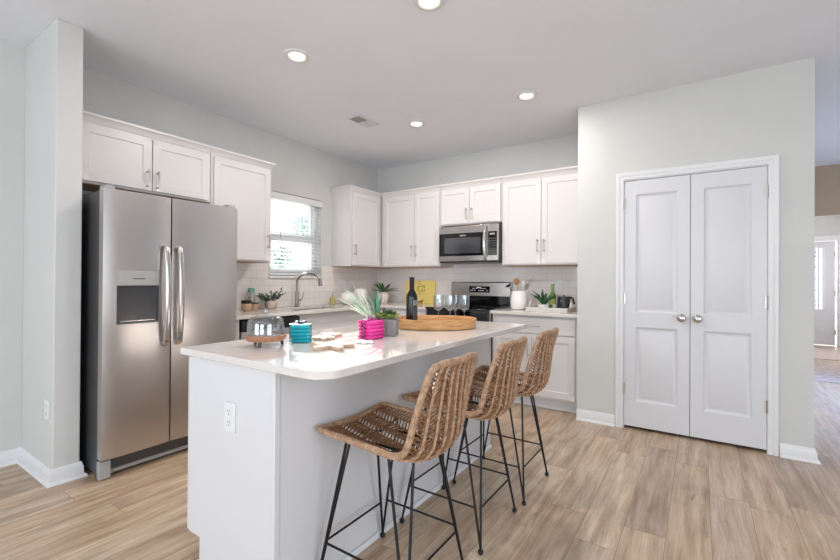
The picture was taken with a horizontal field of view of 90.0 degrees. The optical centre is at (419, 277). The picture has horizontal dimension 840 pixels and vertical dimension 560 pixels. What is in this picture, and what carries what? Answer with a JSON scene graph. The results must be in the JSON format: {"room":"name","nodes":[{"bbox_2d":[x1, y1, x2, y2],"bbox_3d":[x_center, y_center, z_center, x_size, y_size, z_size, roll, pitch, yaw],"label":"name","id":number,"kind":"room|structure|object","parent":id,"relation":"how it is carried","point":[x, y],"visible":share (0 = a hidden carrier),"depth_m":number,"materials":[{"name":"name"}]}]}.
{"room":"kitchen","nodes":[
{"label":"kitchen","id":0,"kind":"room"},
{"bbox_2d":[22,18,83,468],"bbox_3d":[-2.353,-0.161,2.683,0.586,2.745,0.132,0,0,34],"label":"wall","id":1,"kind":"structure","parent":0,"point":[54,59],"depth_m":2.54,"materials":[{"name":"paint"}]},
{"bbox_2d":[44,399,49,420],"bbox_3d":[-2.227,0.787,2.506,0.072,0.116,0.008,0,0,34],"label":"wall outlet","id":2,"kind":"object","parent":1,"relation":"attached to","point":[46,402],"visible":1,"depth_m":2.50,"materials":[{"name":"white plastic"}]},
{"bbox_2d":[0,39,377,451],"bbox_3d":[-2.877,-0.115,2.563,0.150,2.845,8.300,0,0,34],"label":"wall","id":3,"kind":"structure","parent":0,"point":[300,170],"depth_m":3.17,"materials":[{"name":"paint"}]},
{"bbox_2d":[0,447,87,487],"bbox_3d":[-3.539,1.150,0.882,0.617,0.092,4.486,0,0,34],"label":"baseboard","id":4,"kind":"structure","parent":3,"relation":"attached to","point":[48,477],"depth_m":2.55,"materials":[{"name":"white paint"}]},
{"bbox_2d":[82,110,212,202],"bbox_3d":[-2.127,-0.872,3.216,0.367,0.474,0.936,0,0,34],"label":"upper cabinet","id":5,"kind":"object","parent":3,"relation":"attached to","point":[126,156],"visible":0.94,"depth_m":3.09,"materials":[{"name":"white paint"}]},
{"bbox_2d":[207,146,275,262],"bbox_3d":[-1.694,-0.626,3.868,0.367,0.954,0.630,0,0,34],"label":"upper cabinet","id":6,"kind":"object","parent":3,"relation":"attached to","point":[242,181],"visible":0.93,"depth_m":3.80,"materials":[{"name":"white paint"}]},
{"bbox_2d":[268,199,323,278],"bbox_3d":[-1.414,-0.457,4.716,0.158,0.923,0.760,0,0,34],"label":"window","id":7,"kind":"structure","parent":3,"relation":"in","point":[312,223],"depth_m":4.84,"materials":[{"name":"white paint"}]},
{"bbox_2d":[269,191,321,275],"bbox_3d":[-1.389,-0.470,4.700,0.073,0.877,0.718,0,0,34],"label":"window blind","id":8,"kind":"object","parent":7,"relation":"attached to","point":[274,195],"visible":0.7,"depth_m":4.67,"materials":[{"name":"white paint"}]},
{"bbox_2d":[237,263,376,309],"bbox_3d":[-1.313,0.086,4.770,0.008,0.454,2.590,0,0,34],"label":"backsplash","id":9,"kind":"structure","parent":3,"relation":"attached to","point":[249,275],"depth_m":4.75,"materials":[{"name":"tile"}]},
{"bbox_2d":[344,281,348,289],"bbox_3d":[-0.931,0.092,5.327,0.008,0.116,0.072,0,0,34],"label":"wall outlet","id":10,"kind":"object","parent":3,"relation":"attached to","point":[346,283],"visible":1,"depth_m":5.32,"materials":[{"name":"white plastic"}]},
{"bbox_2d":[330,185,382,267],"bbox_3d":[-0.692,-0.613,5.373,0.367,0.954,0.902,0,0,34],"label":"upper cabinet","id":11,"kind":"object","parent":3,"relation":"attached to","point":[356,211],"visible":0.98,"depth_m":5.08,"materials":[{"name":"white paint"}]},
{"bbox_2d":[0,0,839,169],"bbox_3d":[1.743,-1.564,3.405,6.900,0.120,14.800,0,0,34],"label":"ceiling","id":12,"kind":"structure","parent":0,"point":[458,68],"depth_m":2.86,"materials":[{"name":"paint"}]},
{"bbox_2d":[283,48,310,62],"bbox_3d":[-0.842,-1.517,2.875,0.184,0.011,0.184,0,0,34],"label":"recessed light","id":13,"kind":"object","parent":12,"relation":"in","point":[295,55],"visible":1,"depth_m":2.87,"materials":[{"name":"white paint"}]},
{"bbox_2d":[346,114,379,127],"bbox_3d":[-0.549,-1.508,4.059,0.164,0.014,0.300,0,0,34],"label":"ceiling vent","id":14,"kind":"object","parent":12,"relation":"in","point":[359,119],"visible":1,"depth_m":4.04,"materials":[{"name":"white metal"}]},
{"bbox_2d":[407,120,425,127],"bbox_3d":[-0.034,-1.506,4.112,0.184,0.011,0.184,0,0,34],"label":"recessed light","id":15,"kind":"object","parent":12,"relation":"in","point":[413,123],"visible":1,"depth_m":4.10,"materials":[{"name":"white paint"}]},
{"bbox_2d":[412,0,445,11],"bbox_3d":[0.049,-1.514,2.296,0.184,0.011,0.184,0,0,34],"label":"recessed light","id":16,"kind":"object","parent":12,"relation":"in","point":[424,5],"visible":1,"depth_m":2.33,"materials":[{"name":"white paint"}]},
{"bbox_2d":[515,91,537,100],"bbox_3d":[0.881,-1.503,3.474,0.184,0.011,0.184,0,0,34],"label":"recessed light","id":17,"kind":"object","parent":12,"relation":"in","point":[524,95],"visible":1,"depth_m":3.47,"materials":[{"name":"white paint"}]},
{"bbox_2d":[0,344,839,559],"bbox_3d":[1.787,1.291,3.351,6.750,0.100,14.800,0,0,34],"label":"floor","id":18,"kind":"structure","parent":0,"point":[628,492],"depth_m":2.25,"materials":[{"name":"brown wood"}]},
{"bbox_2d":[80,184,237,480],"bbox_3d":[-1.926,0.326,3.040,0.826,1.771,0.868,0,0,34],"label":"refrigerator","id":19,"kind":"object","parent":18,"relation":"on","point":[159,273],"visible":0.88,"depth_m":2.68,"materials":[{"name":"grey metal"}]},
{"bbox_2d":[236,320,238,339],"bbox_3d":[-1.760,0.778,3.566,0.597,0.879,0.100,0,0,34],"label":"base cabinet","id":20,"kind":"object","parent":18,"relation":"on","point":[237,331],"visible":0.02,"depth_m":3.43,"materials":[{"name":"white paint"}]},
{"bbox_2d":[239,315,299,339],"bbox_3d":[-1.552,0.781,3.859,0.619,0.877,0.606,0,0,34],"label":"dishwasher","id":21,"kind":"object","parent":18,"relation":"on","point":[267,324],"visible":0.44,"depth_m":3.64,"materials":[{"name":"black metal"}]},
{"bbox_2d":[297,310,362,330],"bbox_3d":[-1.116,0.786,4.492,0.647,0.881,0.918,0,0,34],"label":"base cabinet","id":22,"kind":"object","parent":18,"relation":"on","point":[327,320],"visible":0.02,"depth_m":4.33,"materials":[{"name":"white paint"}]},
{"bbox_2d":[187,338,491,559],"bbox_3d":[-0.252,0.783,2.438,0.614,0.880,1.883,0,0,34],"label":"kitchen island","id":23,"kind":"object","parent":18,"relation":"on","point":[264,490],"visible":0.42,"depth_m":1.71,"materials":[{"name":"white paint"}]},
{"bbox_2d":[224,401,235,433],"bbox_3d":[-0.751,0.549,1.659,0.072,0.116,0.008,0,0,34],"label":"wall outlet","id":24,"kind":"object","parent":23,"relation":"attached to","point":[229,408],"visible":1,"depth_m":1.65,"materials":[{"name":"white plastic"}]},
{"bbox_2d":[226,407,231,415],"bbox_3d":[-0.753,0.527,1.657,0.034,0.034,0.002,0,0,34],"label":"socket","id":25,"kind":"object","parent":24,"relation":"attached to","point":[228,409],"depth_m":1.66,"materials":[{"name":"grey plastic"}]},
{"bbox_2d":[226,419,231,426],"bbox_3d":[-0.753,0.571,1.656,0.034,0.034,0.002,0,0,34],"label":"socket","id":26,"kind":"object","parent":24,"relation":"attached to","point":[228,421],"depth_m":1.65,"materials":[{"name":"grey plastic"}]},
{"bbox_2d":[180,321,524,379],"bbox_3d":[-0.159,0.327,2.381,0.895,0.030,1.892,0,0,34],"label":"island countertop","id":27,"kind":"structure","parent":23,"relation":"on","point":[298,360],"depth_m":1.78,"materials":[{"name":"white stone"}]},
{"bbox_2d":[244,333,286,347],"bbox_3d":[-0.702,0.282,1.915,0.182,0.051,0.182,0,0,34],"label":"board","id":28,"kind":"object","parent":27,"relation":"on","point":[259,340],"visible":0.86,"depth_m":1.84,"materials":[{"name":"brown wood"}]},
{"bbox_2d":[247,308,284,336],"bbox_3d":[-0.702,0.197,1.915,0.166,0.118,0.166,0,0,34],"label":"glass dome","id":29,"kind":"object","parent":28,"relation":"on","point":[259,334],"visible":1,"depth_m":1.91,"materials":[{"name":"clear glass"}]},
{"bbox_2d":[291,338,310,342],"bbox_3d":[-0.572,0.299,2.024,0.088,0.016,0.070,0,0,-5],"label":"folded napkin","id":30,"kind":"object","parent":27,"relation":"on","point":[309,339],"visible":0.78,"depth_m":1.99,"materials":[{"name":"teal fabric"}]},
{"bbox_2d":[291,335,310,338],"bbox_3d":[-0.572,0.283,2.023,0.088,0.016,0.070,0,0,-5],"label":"folded napkin","id":31,"kind":"object","parent":30,"relation":"on","point":[308,336],"visible":0.79,"depth_m":1.99,"materials":[{"name":"teal fabric"}]},
{"bbox_2d":[290,331,310,335],"bbox_3d":[-0.574,0.266,2.020,0.088,0.016,0.070,0,0,-4],"label":"folded napkin","id":32,"kind":"object","parent":31,"relation":"on","point":[309,332],"visible":0.89,"depth_m":1.99,"materials":[{"name":"teal fabric"}]},
{"bbox_2d":[290,328,309,331],"bbox_3d":[-0.576,0.250,2.021,0.088,0.016,0.070,0,0,-6],"label":"folded napkin","id":33,"kind":"object","parent":32,"relation":"on","point":[308,329],"visible":0.83,"depth_m":1.99,"materials":[{"name":"teal fabric"}]},
{"bbox_2d":[290,324,310,328],"bbox_3d":[-0.573,0.233,2.019,0.088,0.016,0.070,0,0,-5],"label":"folded napkin","id":34,"kind":"object","parent":33,"relation":"on","point":[295,326],"visible":0.98,"depth_m":1.99,"materials":[{"name":"teal fabric"}]},
{"bbox_2d":[289,321,311,341],"bbox_3d":[-0.575,0.256,2.024,0.102,0.100,0.023,0,0,-4],"label":"ribbon","id":35,"kind":"object","parent":32,"relation":"attached to","point":[298,322],"visible":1,"depth_m":2.02,"materials":[{"name":"white fabric"}]},
{"bbox_2d":[312,335,334,340],"bbox_3d":[-0.481,0.301,2.115,0.107,0.014,0.112,0,0,5],"label":"star ornament","id":36,"kind":"object","parent":27,"relation":"on","point":[318,337],"visible":1,"depth_m":2.09,"materials":[{"name":"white wood"}]},
{"bbox_2d":[320,332,341,337],"bbox_3d":[-0.468,0.302,2.228,0.111,0.014,0.116,0,0,-24],"label":"star ornament","id":37,"kind":"object","parent":27,"relation":"on","point":[335,335],"visible":0.78,"depth_m":2.23,"materials":[{"name":"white wood"}]},
{"bbox_2d":[311,341,354,350],"bbox_3d":[-0.391,0.300,1.867,0.194,0.016,0.185,0,0,0],"label":"star ornament","id":38,"kind":"object","parent":27,"relation":"on","point":[334,345],"visible":1,"depth_m":1.82,"materials":[{"name":"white wood"}]},
{"bbox_2d":[355,340,373,343],"bbox_3d":[-0.259,0.304,1.998,0.085,0.010,0.089,0,0,22],"label":"star ornament","id":39,"kind":"object","parent":27,"relation":"on","point":[360,341],"visible":1,"depth_m":1.98,"materials":[{"name":"white wood"}]},
{"bbox_2d":[337,286,399,336],"bbox_3d":[-0.284,0.177,2.294,0.352,0.268,0.126,0,0,4],"label":"succulent planter","id":40,"kind":"object","parent":27,"relation":"on","point":[391,324],"visible":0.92,"depth_m":2.28,"materials":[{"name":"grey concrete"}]},
{"bbox_2d":[358,335,383,339],"bbox_3d":[-0.253,0.301,2.165,0.098,0.018,0.098,0,0,43],"label":"folded napkin","id":41,"kind":"object","parent":27,"relation":"on","point":[359,336],"visible":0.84,"depth_m":2.13,"materials":[{"name":"pink fabric"}]},
{"bbox_2d":[359,331,383,335],"bbox_3d":[-0.250,0.282,2.170,0.098,0.018,0.098,0,0,42],"label":"folded napkin","id":42,"kind":"object","parent":41,"relation":"on","point":[378,332],"visible":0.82,"depth_m":2.13,"materials":[{"name":"pink fabric"}]},
{"bbox_2d":[359,327,383,331],"bbox_3d":[-0.250,0.264,2.166,0.098,0.018,0.098,0,0,40],"label":"folded napkin","id":43,"kind":"object","parent":42,"relation":"on","point":[382,328],"visible":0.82,"depth_m":2.12,"materials":[{"name":"pink fabric"}]},
{"bbox_2d":[361,316,380,338],"bbox_3d":[-0.252,0.254,2.168,0.059,0.110,0.112,0,0,42],"label":"ribbon","id":44,"kind":"object","parent":43,"relation":"attached to","point":[370,318],"visible":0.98,"depth_m":2.13,"materials":[{"name":"pink fabric"}]},
{"bbox_2d":[358,324,383,328],"bbox_3d":[-0.253,0.245,2.166,0.098,0.018,0.098,0,0,43],"label":"folded napkin","id":45,"kind":"object","parent":43,"relation":"on","point":[359,325],"visible":0.8,"depth_m":2.13,"materials":[{"name":"pink fabric"}]},
{"bbox_2d":[358,320,383,324],"bbox_3d":[-0.254,0.227,2.166,0.098,0.018,0.098,0,0,41],"label":"folded napkin","id":46,"kind":"object","parent":45,"relation":"on","point":[367,322],"visible":0.92,"depth_m":2.14,"materials":[{"name":"pink fabric"}]},
{"bbox_2d":[395,315,476,330],"bbox_3d":[0.090,0.283,2.681,0.540,0.062,0.390,0,0,0],"label":"oval tray","id":47,"kind":"object","parent":27,"relation":"on","point":[424,322],"visible":0.81,"depth_m":2.52,"materials":[{"name":"brown wood"}]},
{"bbox_2d":[406,277,417,319],"bbox_3d":[-0.052,0.147,2.699,0.074,0.308,0.073,0,0,34],"label":"wine bottle","id":48,"kind":"object","parent":47,"relation":"in","point":[411,297],"visible":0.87,"depth_m":2.67,"materials":[{"name":"black glass"}]},
{"bbox_2d":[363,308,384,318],"bbox_3d":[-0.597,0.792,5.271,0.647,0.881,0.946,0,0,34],"label":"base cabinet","id":49,"kind":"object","parent":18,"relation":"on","point":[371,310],"visible":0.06,"depth_m":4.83,"materials":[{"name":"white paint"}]},
{"bbox_2d":[237,302,448,319],"bbox_3d":[-0.807,0.330,4.427,1.230,0.030,2.594,0,0,34],"label":"countertop","id":50,"kind":"structure","parent":49,"relation":"on","point":[280,311],"depth_m":4.32,"materials":[{"name":"white stone"}]},
{"bbox_2d":[241,300,251,310],"bbox_3d":[-1.619,0.257,3.921,0.096,0.101,0.096,0,0,34],"label":"lidded jar","id":51,"kind":"object","parent":50,"relation":"on","point":[246,305],"visible":1,"depth_m":3.88,"materials":[{"name":"black plastic"}]},
{"bbox_2d":[247,288,254,301],"bbox_3d":[-1.657,0.203,4.127,0.072,0.211,0.072,0,0,34],"label":"glass jar","id":52,"kind":"object","parent":50,"relation":"on","point":[249,289],"visible":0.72,"depth_m":4.10,"materials":[{"name":"green"}]},
{"bbox_2d":[252,302,259,309],"bbox_3d":[-1.603,0.272,4.062,0.104,0.073,0.102,0,0,6],"label":"pot","id":53,"kind":"object","parent":50,"relation":"on","point":[255,306],"visible":0.8,"depth_m":4.03,"materials":[{"name":"beige ceramic"}]},
{"bbox_2d":[256,288,284,308],"bbox_3d":[-1.516,0.203,4.231,0.251,0.214,0.268,0,0,7],"label":"potted plant","id":54,"kind":"object","parent":50,"relation":"on","point":[272,304],"visible":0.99,"depth_m":4.20,"materials":[{"name":"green plant"}]},
{"bbox_2d":[294,273,322,306],"bbox_3d":[-1.212,0.126,4.591,0.311,0.374,0.088,0,0,4],"label":"faucet","id":55,"kind":"object","parent":50,"relation":"on","point":[297,299],"visible":1,"depth_m":4.57,"materials":[{"name":"silver metal"}]},
{"bbox_2d":[330,292,334,304],"bbox_3d":[-1.035,0.241,4.978,0.070,0.148,0.068,0,0,34],"label":"soap bottle","id":56,"kind":"object","parent":50,"relation":"on","point":[332,299],"visible":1,"depth_m":4.95,"materials":[{"name":"yellow plastic"}]},
{"bbox_2d":[340,290,355,304],"bbox_3d":[-0.868,0.229,5.067,0.200,0.176,0.200,0,0,34],"label":"ceramic canister","id":57,"kind":"object","parent":50,"relation":"on","point":[343,296],"visible":0.76,"depth_m":4.99,"materials":[{"name":"white ceramic"}]},
{"bbox_2d":[353,288,367,302],"bbox_3d":[-0.755,0.222,5.328,0.188,0.194,0.188,0,0,34],"label":"ceramic canister","id":58,"kind":"object","parent":50,"relation":"on","point":[358,290],"visible":0.73,"depth_m":5.25,"materials":[{"name":"white ceramic"}]},
{"bbox_2d":[373,280,397,302],"bbox_3d":[-0.477,0.175,5.455,0.344,0.292,0.346,0,0,34],"label":"potted plant","id":59,"kind":"object","parent":50,"relation":"on","point":[385,296],"visible":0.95,"depth_m":5.38,"materials":[{"name":"green plant"}]},
{"bbox_2d":[405,280,435,303],"bbox_3d":[0.003,0.177,5.410,0.456,0.294,0.049,0,0,34],"label":"book","id":60,"kind":"object","parent":50,"relation":"on","point":[425,290],"visible":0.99,"depth_m":5.36,"materials":[{"name":"yellow paper"}]},
{"bbox_2d":[317,352,477,559],"bbox_3d":[-0.073,0.751,1.668,0.550,0.941,0.435,0,0,34],"label":"counter stool","id":61,"kind":"object","parent":18,"relation":"on","point":[406,452],"visible":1,"depth_m":1.58,"materials":[{"name":"wicker"}]},
{"bbox_2d":[385,308,425,315],"bbox_3d":[-0.017,0.795,5.067,0.615,0.881,0.647,0,0,34],"label":"base cabinet","id":62,"kind":"object","parent":18,"relation":"on","point":[402,312],"visible":0.02,"depth_m":4.85,"materials":[{"name":"white paint"}]},
{"bbox_2d":[399,336,527,554],"bbox_3d":[0.241,0.755,2.127,0.550,0.941,0.435,0,0,34],"label":"counter stool","id":63,"kind":"object","parent":18,"relation":"on","point":[515,348],"visible":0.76,"depth_m":1.96,"materials":[{"name":"brown wicker"}]},
{"bbox_2d":[426,282,512,361],"bbox_3d":[0.530,0.611,4.640,0.753,1.135,0.716,0,0,34],"label":"range","id":64,"kind":"object","parent":18,"relation":"on","point":[480,298],"visible":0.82,"depth_m":4.75,"materials":[{"name":"silver metal"}]},
{"bbox_2d":[426,304,509,311],"bbox_3d":[0.529,0.330,4.637,0.753,0.026,0.568,0,0,34],"label":"cooktop","id":65,"kind":"object","parent":64,"relation":"in","point":[472,307],"depth_m":4.53,"materials":[{"name":"black glass"}]},
{"bbox_2d":[452,327,558,505],"bbox_3d":[0.534,0.758,2.538,0.550,0.941,0.435,0,0,34],"label":"counter stool","id":66,"kind":"object","parent":18,"relation":"on","point":[545,340],"visible":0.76,"depth_m":2.38,"materials":[{"name":"brown wicker"}]},
{"bbox_2d":[493,314,576,412],"bbox_3d":[1.231,0.800,4.237,0.841,0.881,0.647,0,0,34],"label":"base cabinet","id":67,"kind":"object","parent":18,"relation":"on","point":[560,392],"visible":0.55,"depth_m":3.90,"materials":[{"name":"white paint"}]},
{"bbox_2d":[490,308,576,317],"bbox_3d":[1.233,0.342,4.240,0.850,0.030,0.644,0,0,34],"label":"countertop","id":68,"kind":"structure","parent":67,"relation":"on","point":[573,314],"depth_m":4.00,"materials":[{"name":"white stone"}]},
{"bbox_2d":[510,291,527,309],"bbox_3d":[1.036,0.232,4.401,0.176,0.190,0.176,0,0,34],"label":"utensil crock","id":69,"kind":"object","parent":68,"relation":"on","point":[518,301],"visible":0.98,"depth_m":4.33,"materials":[{"name":"white ceramic"}]},
{"bbox_2d":[514,278,518,290],"bbox_3d":[1.016,0.150,4.404,0.070,0.302,0.016,0,0,10],"label":"wooden spoon","id":70,"kind":"object","parent":69,"relation":"in","point":[516,280],"visible":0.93,"depth_m":4.40,"materials":[{"name":"brown wood"}]},
{"bbox_2d":[526,300,575,312],"bbox_3d":[1.308,0.277,4.195,0.414,0.101,0.330,0,0,34],"label":"rectangular tray","id":71,"kind":"object","parent":68,"relation":"on","point":[529,308],"visible":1,"depth_m":4.08,"materials":[{"name":"wood"}]},
{"bbox_2d":[531,289,560,307],"bbox_3d":[1.249,0.212,4.204,0.243,0.216,0.257,1,0,-29],"label":"potted plant","id":72,"kind":"object","parent":71,"relation":"on","point":[543,299],"visible":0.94,"depth_m":4.17,"materials":[{"name":"green plant"}]},
{"bbox_2d":[549,284,555,307],"bbox_3d":[1.354,0.192,4.291,0.068,0.259,0.069,0,0,34],"label":"bottle","id":73,"kind":"object","parent":71,"relation":"on","point":[553,301],"visible":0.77,"depth_m":4.27,"materials":[{"name":"green glass"}]},
{"bbox_2d":[557,295,574,307],"bbox_3d":[1.449,0.245,4.184,0.157,0.152,0.124,0,0,2],"label":"kettle","id":74,"kind":"object","parent":71,"relation":"in","point":[563,301],"visible":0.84,"depth_m":4.13,"materials":[{"name":"black metal"}]},
{"bbox_2d":[814,363,839,382],"bbox_3d":[5.813,1.270,5.429,1.550,0.010,1.460,0,0,34],"label":"rug","id":75,"kind":"object","parent":18,"relation":"on","point":[822,372],"visible":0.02,"depth_m":5.56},
{"bbox_2d":[814,348,839,360],"bbox_3d":[6.881,1.284,7.078,1.600,0.010,1.350,0,0,34],"label":"rug","id":76,"kind":"object","parent":18,"relation":"on","point":[825,354],"visible":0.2,"depth_m":7.03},
{"bbox_2d":[377,134,577,268],"bbox_3d":[1.218,-0.079,4.726,4.270,2.845,0.140,0,0,34],"label":"wall","id":77,"kind":"structure","parent":0,"point":[559,152],"depth_m":4.95,"materials":[{"name":"paint"}]},
{"bbox_2d":[381,185,452,267],"bbox_3d":[-0.054,-0.610,5.272,0.879,0.954,0.367,0,0,34],"label":"upper cabinet","id":78,"kind":"object","parent":77,"relation":"attached to","point":[411,218],"visible":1,"depth_m":5.13,"materials":[{"name":"white paint"}]},
{"bbox_2d":[440,176,501,226],"bbox_3d":[0.632,-0.841,4.818,0.758,0.486,0.367,0,0,34],"label":"upper cabinet","id":79,"kind":"object","parent":77,"relation":"attached to","point":[473,202],"visible":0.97,"depth_m":4.68,"materials":[{"name":"white paint"}]},
{"bbox_2d":[439,223,501,263],"bbox_3d":[0.609,-0.377,4.762,0.725,0.410,0.456,0,0,34],"label":"microwave","id":80,"kind":"object","parent":79,"relation":"attached to","point":[469,244],"visible":0.99,"depth_m":4.61,"materials":[{"name":"grey metal"}]},
{"bbox_2d":[377,263,577,309],"bbox_3d":[0.586,0.078,5.056,2.834,0.496,0.008,0,0,34],"label":"backsplash","id":81,"kind":"structure","parent":77,"relation":"attached to","point":[541,277],"depth_m":4.95,"materials":[{"name":"tile"}]},
{"bbox_2d":[501,166,577,266],"bbox_3d":[1.308,-0.605,4.365,0.865,0.954,0.367,0,0,34],"label":"upper cabinet","id":82,"kind":"object","parent":77,"relation":"attached to","point":[540,208],"visible":0.93,"depth_m":4.25,"materials":[{"name":"white paint"}]},
{"bbox_2d":[556,280,562,290],"bbox_3d":[1.479,0.079,4.451,0.072,0.116,0.008,0,0,34],"label":"wall outlet","id":83,"kind":"object","parent":77,"relation":"attached to","point":[559,283],"visible":1,"depth_m":4.45,"materials":[{"name":"white plastic"}]},
{"bbox_2d":[577,57,814,447],"bbox_3d":[2.221,-0.128,3.561,1.543,2.745,0.690,0,0,34],"label":"wall","id":84,"kind":"structure","parent":0,"point":[770,110],"depth_m":3.16,"materials":[{"name":"paint"}]},
{"bbox_2d":[576,409,614,426],"bbox_3d":[1.499,1.194,3.598,0.308,0.092,0.030,0,0,34],"label":"baseboard","id":85,"kind":"structure","parent":84,"relation":"attached to","point":[581,415],"depth_m":3.59,"materials":[{"name":"white paint"}]},
{"bbox_2d":[623,175,689,435],"bbox_3d":[1.876,0.208,3.359,0.472,2.018,0.102,0,0,34],"label":"door","id":86,"kind":"structure","parent":84,"relation":"in","point":[656,295],"depth_m":3.36,"materials":[{"name":"grey paint"}]},
{"bbox_2d":[689,177,690,433],"bbox_3d":[2.101,0.143,3.383,1.290,2.200,0.005,0,0,34],"label":"trim","id":87,"kind":"structure","parent":84,"relation":"attached to","point":[690,177],"depth_m":3.35,"materials":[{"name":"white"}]},
{"bbox_2d":[615,154,779,455],"bbox_3d":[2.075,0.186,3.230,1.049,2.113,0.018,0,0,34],"label":"trim","id":88,"kind":"structure","parent":84,"relation":"attached to","point":[773,161],"depth_m":2.98,"materials":[{"name":"white paint"}]},
{"bbox_2d":[690,166,768,449],"bbox_3d":[2.272,0.210,3.095,0.472,2.018,0.102,0,0,34],"label":"door","id":89,"kind":"structure","parent":84,"relation":"in","point":[729,300],"depth_m":3.11,"materials":[{"name":"grey paint"}]},
{"bbox_2d":[815,164,839,215],"bbox_3d":[5.655,-1.149,5.326,2.213,0.645,0.120,0,0,34],"label":"wall header","id":90,"kind":"structure","parent":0,"point":[827,177],"depth_m":5.48,"materials":[{"name":"beige paint"}]},
{"bbox_2d":[815,215,839,235],"bbox_3d":[7.619,-0.073,8.281,2.213,2.745,0.150,0,0,34],"label":"wall","id":91,"kind":"structure","parent":0,"point":[824,225],"depth_m":8.06,"materials":[{"name":"paint"}]},
{"bbox_2d":[814,241,835,345],"bbox_3d":[7.539,0.289,8.259,0.935,1.995,0.120,0,0,34],"label":"door","id":92,"kind":"structure","parent":91,"relation":"in","point":[824,252],"depth_m":8.10,"materials":[{"name":"grey paint"}]},
{"bbox_2d":[815,235,839,346],"bbox_3d":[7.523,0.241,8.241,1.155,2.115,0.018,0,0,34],"label":"trim","id":93,"kind":"structure","parent":91,"relation":"attached to","point":[828,237],"depth_m":7.97,"materials":[{"name":"white paint"}]},
{"label":"outside","id":94,"kind":"structure","parent":0,"visible":0},
{"bbox_3d":[-17.324,1.528,16.970,39.840,0.100,60.000,0,0,34],"label":"ground","id":95,"kind":"structure","parent":94,"visible":0},
{"bbox_2d":[272,242,297,268],"bbox_3d":[-4.282,0.080,12.934,0.968,2.931,1.005,0,0,34],"label":"tree","id":96,"kind":"object","parent":95,"relation":"on","point":[282,247],"visible":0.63,"depth_m":12.89,"materials":[{"name":"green plant"}]},
{"bbox_2d":[292,209,309,267],"bbox_3d":[-3.670,-0.448,13.829,1.168,4.002,1.097,0,0,-14],"label":"tree","id":97,"kind":"object","parent":95,"relation":"on","point":[297,218],"visible":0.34,"depth_m":13.75,"materials":[{"name":"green plant"}]},
{"bbox_3d":[4.648,-0.102,5.919,0.115,2.745,7.075,0,0,34],"label":"wall","id":98,"kind":"structure","parent":0,"visible":0},
{"bbox_2d":[779,443,820,464],"bbox_3d":[4.770,1.224,5.739,0.474,0.092,7.234,0,0,35],"label":"baseboard","id":99,"kind":"structure","parent":98,"relation":"attached to","point":[799,453],"depth_m":2.87,"materials":[{"name":"white paint"}]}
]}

